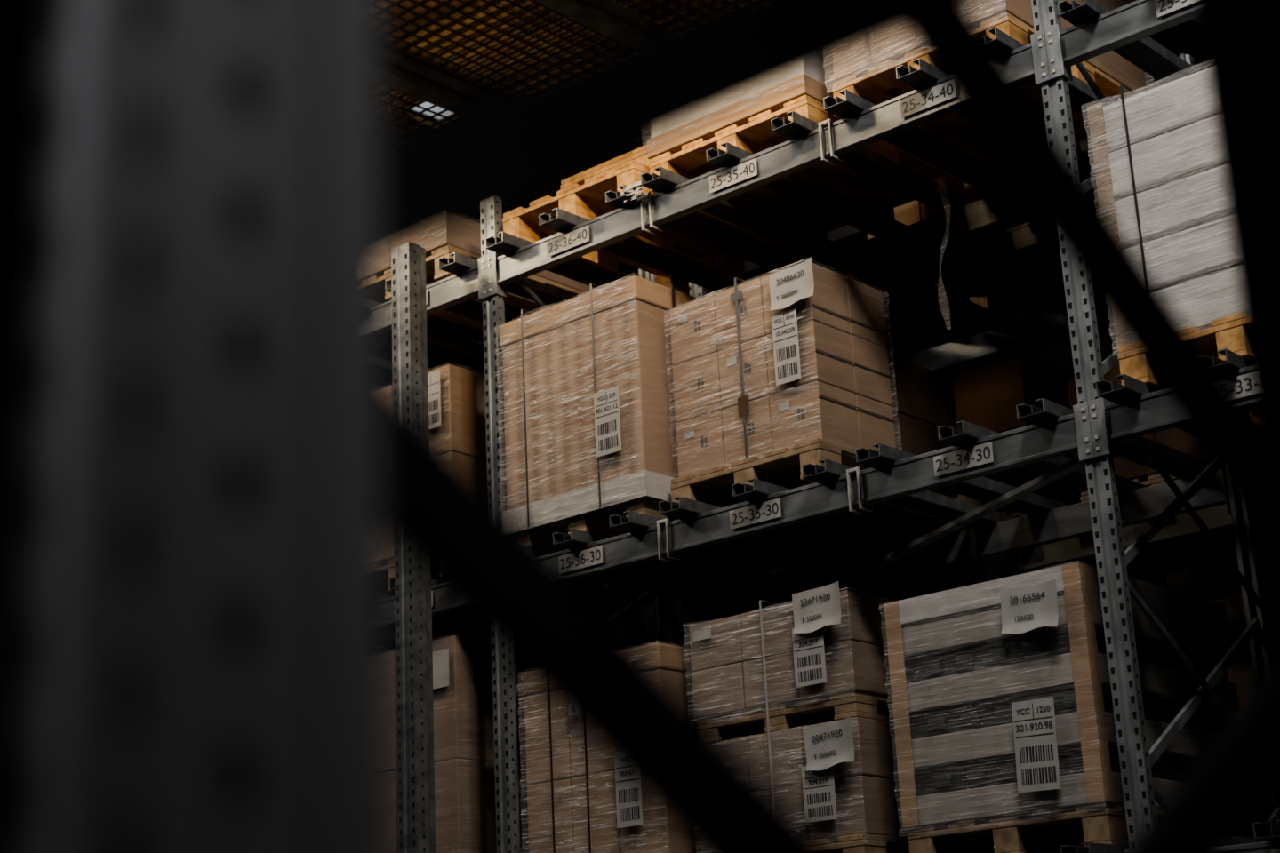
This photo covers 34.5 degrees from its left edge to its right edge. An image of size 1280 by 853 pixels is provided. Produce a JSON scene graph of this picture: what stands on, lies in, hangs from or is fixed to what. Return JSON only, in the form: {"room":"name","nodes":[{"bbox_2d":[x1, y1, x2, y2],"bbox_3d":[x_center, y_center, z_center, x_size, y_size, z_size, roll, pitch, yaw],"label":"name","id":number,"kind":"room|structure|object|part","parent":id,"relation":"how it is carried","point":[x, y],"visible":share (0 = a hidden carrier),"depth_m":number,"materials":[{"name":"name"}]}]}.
{"room":"warehouse","nodes":[
{"label":"warehouse","id":0,"kind":"room"},
{"bbox_2d":[0,316,395,852],"bbox_3d":[-9.374,2.266,15.500,0.100,9.000,21.000,-17,-22,39],"label":"wall","id":1,"kind":"structure","parent":0,"point":[15,335],"depth_m":19.91,"materials":[{"name":"paint"}]},
{"bbox_2d":[0,0,443,383],"bbox_3d":[-0.959,-4.747,9.660,23.000,0.100,21.000,-17,-22,39],"label":"ceiling","id":2,"kind":"structure","parent":0,"point":[21,21],"depth_m":16.77,"materials":[{"name":"paint"}]},
{"bbox_2d":[411,102,450,118],"bbox_3d":[-1.517,-2.561,16.363,2.000,0.019,1.600,-17,-22,39],"label":"skylight","id":3,"kind":"object","parent":2,"relation":"in","point":[426,105],"depth_m":16.42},
{"bbox_2d":[432,291,1279,647],"bbox_3d":[6.250,1.631,15.932,23.000,9.000,0.100,-17,-22,39],"label":"wall","id":4,"kind":"structure","parent":0,"point":[1059,355],"depth_m":18.64,"materials":[{"name":"paint"}]},
{"bbox_3d":[-0.532,3.929,6.947,23.000,0.100,21.000,-17,-22,39],"label":"floor","id":5,"kind":"structure","parent":0,"visible":0},
{"bbox_2d":[391,246,435,852],"bbox_3d":[-0.886,1.638,8.224,0.140,5.063,0.170,-17,-22,39],"label":"post","id":6,"kind":"object","parent":5,"relation":"on","point":[415,754],"visible":0.65,"depth_m":8.43,"materials":[{"name":"metal"}]},
{"bbox_2d":[8,0,1279,852],"bbox_3d":[0.161,-0.628,1.373,0.160,5.200,1.232,-17,-22,39],"label":"frame","id":7,"kind":"object","parent":5,"relation":"on","point":[221,456],"visible":1,"depth_m":0.76,"materials":[{"name":"metal"}]},
{"bbox_2d":[378,0,1207,598],"bbox_3d":[2.890,0.881,8.977,9.005,6.600,6.705,-17,-22,39],"label":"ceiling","id":8,"kind":"structure","parent":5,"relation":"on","point":[449,55],"depth_m":10.34,"materials":[{"name":"metal"}]},
{"bbox_2d":[382,0,1279,852],"bbox_3d":[0.858,1.404,7.787,8.540,5.523,1.319,-17,-22,39],"label":"rack","id":9,"kind":"object","parent":5,"relation":"on","point":[1110,420],"depth_m":7.98,"materials":[{"name":"metal"}]},
{"bbox_2d":[385,635,528,852],"bbox_3d":[-0.681,1.641,9.216,0.808,1.199,1.143,-17,-22,39],"label":"load","id":10,"kind":"object","parent":9,"relation":"on","point":[462,669],"visible":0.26,"depth_m":8.72,"materials":[{"name":"brown cardboard"}]},
{"bbox_2d":[381,221,598,359],"bbox_3d":[-0.792,-0.645,9.931,0.804,0.318,1.139,-17,-22,39],"label":"load","id":11,"kind":"object","parent":9,"relation":"on","point":[466,241],"visible":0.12,"depth_m":9.62,"materials":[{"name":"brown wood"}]},
{"bbox_2d":[384,364,626,609],"bbox_3d":[-0.747,0.363,9.611,0.806,0.957,1.152,-17,-22,39],"label":"load","id":12,"kind":"object","parent":9,"relation":"on","point":[456,395],"visible":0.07,"depth_m":9.12,"materials":[{"name":"brown cardboard"}]},
{"bbox_2d":[517,642,759,852],"bbox_3d":[0.176,1.475,8.467,0.778,0.988,1.153,-17,-22,39],"label":"load","id":13,"kind":"object","parent":9,"relation":"on","point":[578,802],"visible":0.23,"depth_m":8.09,"materials":[{"name":"brown cardboard"}]},
{"bbox_3d":[0.159,1.075,8.596,0.750,0.100,1.104,-17,-22,39],"label":"carton lid","id":14,"kind":"part","parent":13,"relation":"part of","materials":[{"name":"cardboard"}]},
{"bbox_2d":[502,144,803,295],"bbox_3d":[0.070,-0.887,9.170,0.780,0.246,1.150,-17,-22,39],"label":"pallets","id":15,"kind":"object","parent":9,"relation":"on","point":[583,196],"visible":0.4,"depth_m":8.95,"materials":[{"name":"brown wood"}]},
{"bbox_2d":[494,275,817,584],"bbox_3d":[0.085,0.049,8.851,0.816,1.025,1.178,-17,-22,39],"label":"load","id":16,"kind":"object","parent":9,"relation":"on","point":[588,386],"visible":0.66,"depth_m":8.40,"materials":[{"name":"brown cardboard"}]},
{"bbox_3d":[0.065,-0.367,8.987,0.786,0.100,1.136,-17,-22,39],"label":"carton lid","id":17,"kind":"part","parent":16,"relation":"part of","materials":[{"name":"cardboard"}]},
{"bbox_2d":[509,470,816,571],"bbox_3d":[0.093,0.420,8.728,0.798,0.105,1.114,-17,-22,39],"label":"tray","id":18,"kind":"object","parent":16,"relation":"on","point":[592,501],"depth_m":8.32,"materials":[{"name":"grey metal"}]},
{"bbox_2d":[642,61,964,258],"bbox_3d":[0.694,-1.196,8.703,0.851,0.498,1.138,-17,-22,39],"label":"load","id":19,"kind":"object","parent":9,"relation":"on","point":[746,125],"visible":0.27,"depth_m":8.46,"materials":[{"name":"brown wood"}]},
{"bbox_2d":[664,256,981,542],"bbox_3d":[0.747,-0.063,8.384,0.789,0.898,1.131,-17,-22,39],"label":"load","id":20,"kind":"object","parent":9,"relation":"on","point":[775,374],"visible":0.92,"depth_m":8.06,"materials":[{"name":"brown cardboard"}]},
{"bbox_2d":[677,304,803,447],"bbox_3d":[0.386,-0.237,8.075,0.591,0.571,0.002,-17,-22,39],"label":"print","id":21,"kind":"object","parent":20,"relation":"attached to","point":[731,391],"depth_m":8.07,"materials":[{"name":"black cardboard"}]},
{"bbox_2d":[682,581,984,852],"bbox_3d":[0.833,1.255,7.969,0.806,1.050,1.167,-17,-22,39],"label":"load","id":22,"kind":"object","parent":9,"relation":"on","point":[809,675],"visible":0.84,"depth_m":7.53,"materials":[{"name":"brown cardboard"}]},
{"bbox_3d":[1.177,-0.676,7.998,0.067,0.620,0.077,-17,-22,39],"label":"hanging film strip","id":23,"kind":"part","parent":9,"relation":"part of","materials":[{"name":"plastic"}]},
{"bbox_2d":[824,0,1154,196],"bbox_3d":[1.377,-1.549,8.167,0.824,0.787,1.143,-17,-22,39],"label":"load","id":24,"kind":"object","parent":9,"relation":"on","point":[868,72],"visible":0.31,"depth_m":7.92,"materials":[{"name":"brown wood"}]},
{"bbox_3d":[1.389,-1.325,8.098,0.790,0.030,1.100,-17,-22,39],"label":"board","id":25,"kind":"part","parent":24,"relation":"part of","materials":[{"name":"wood"}]},
{"bbox_2d":[880,561,1259,852],"bbox_3d":[1.537,1.087,7.362,0.818,0.941,1.197,-17,-22,39],"label":"load","id":26,"kind":"object","parent":9,"relation":"on","point":[1004,720],"visible":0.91,"depth_m":7.03,"materials":[{"name":"brown cardboard"}]},
{"bbox_2d":[1081,62,1259,431],"bbox_3d":[2.233,-0.613,7.131,0.838,1.060,1.126,-17,-22,39],"label":"load","id":27,"kind":"object","parent":9,"relation":"on","point":[1157,165],"visible":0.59,"depth_m":6.85,"materials":[{"name":"white cardboard"},{"name":"brown cardboard"},{"name":"wood"}]},
{"bbox_2d":[388,198,1279,648],"bbox_3d":[1.800,1.679,8.813,8.540,5.523,1.319,-17,-22,39],"label":"rack","id":28,"kind":"object","parent":5,"relation":"on","point":[978,260],"visible":0.04,"depth_m":9.18,"materials":[{"name":"metal"}]},
{"bbox_2d":[867,172,1094,314],"bbox_3d":[1.608,-0.992,9.825,0.610,0.692,1.004,-17,-22,39],"label":"load","id":29,"kind":"object","parent":28,"relation":"on","point":[980,293],"visible":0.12,"depth_m":9.62,"materials":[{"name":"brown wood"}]},
{"bbox_2d":[896,351,1152,578],"bbox_3d":[1.722,0.243,9.390,0.730,0.822,1.004,-17,-22,39],"label":"load","id":30,"kind":"object","parent":28,"relation":"on","point":[987,394],"visible":0.08,"depth_m":8.98,"materials":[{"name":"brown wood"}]},
{"bbox_2d":[1066,364,1261,550],"bbox_3d":[2.425,0.113,8.781,0.740,0.642,1.004,-17,-22,39],"label":"load","id":31,"kind":"object","parent":28,"relation":"on","point":[1175,438],"visible":0.06,"depth_m":8.43,"materials":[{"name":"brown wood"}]},
{"bbox_2d":[1211,595,1279,822],"bbox_3d":[2.484,1.314,8.405,0.700,1.042,1.004,-17,-22,39],"label":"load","id":32,"kind":"object","parent":28,"relation":"on","point":[1242,675],"visible":0.02,"depth_m":7.98,"materials":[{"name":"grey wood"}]}
]}

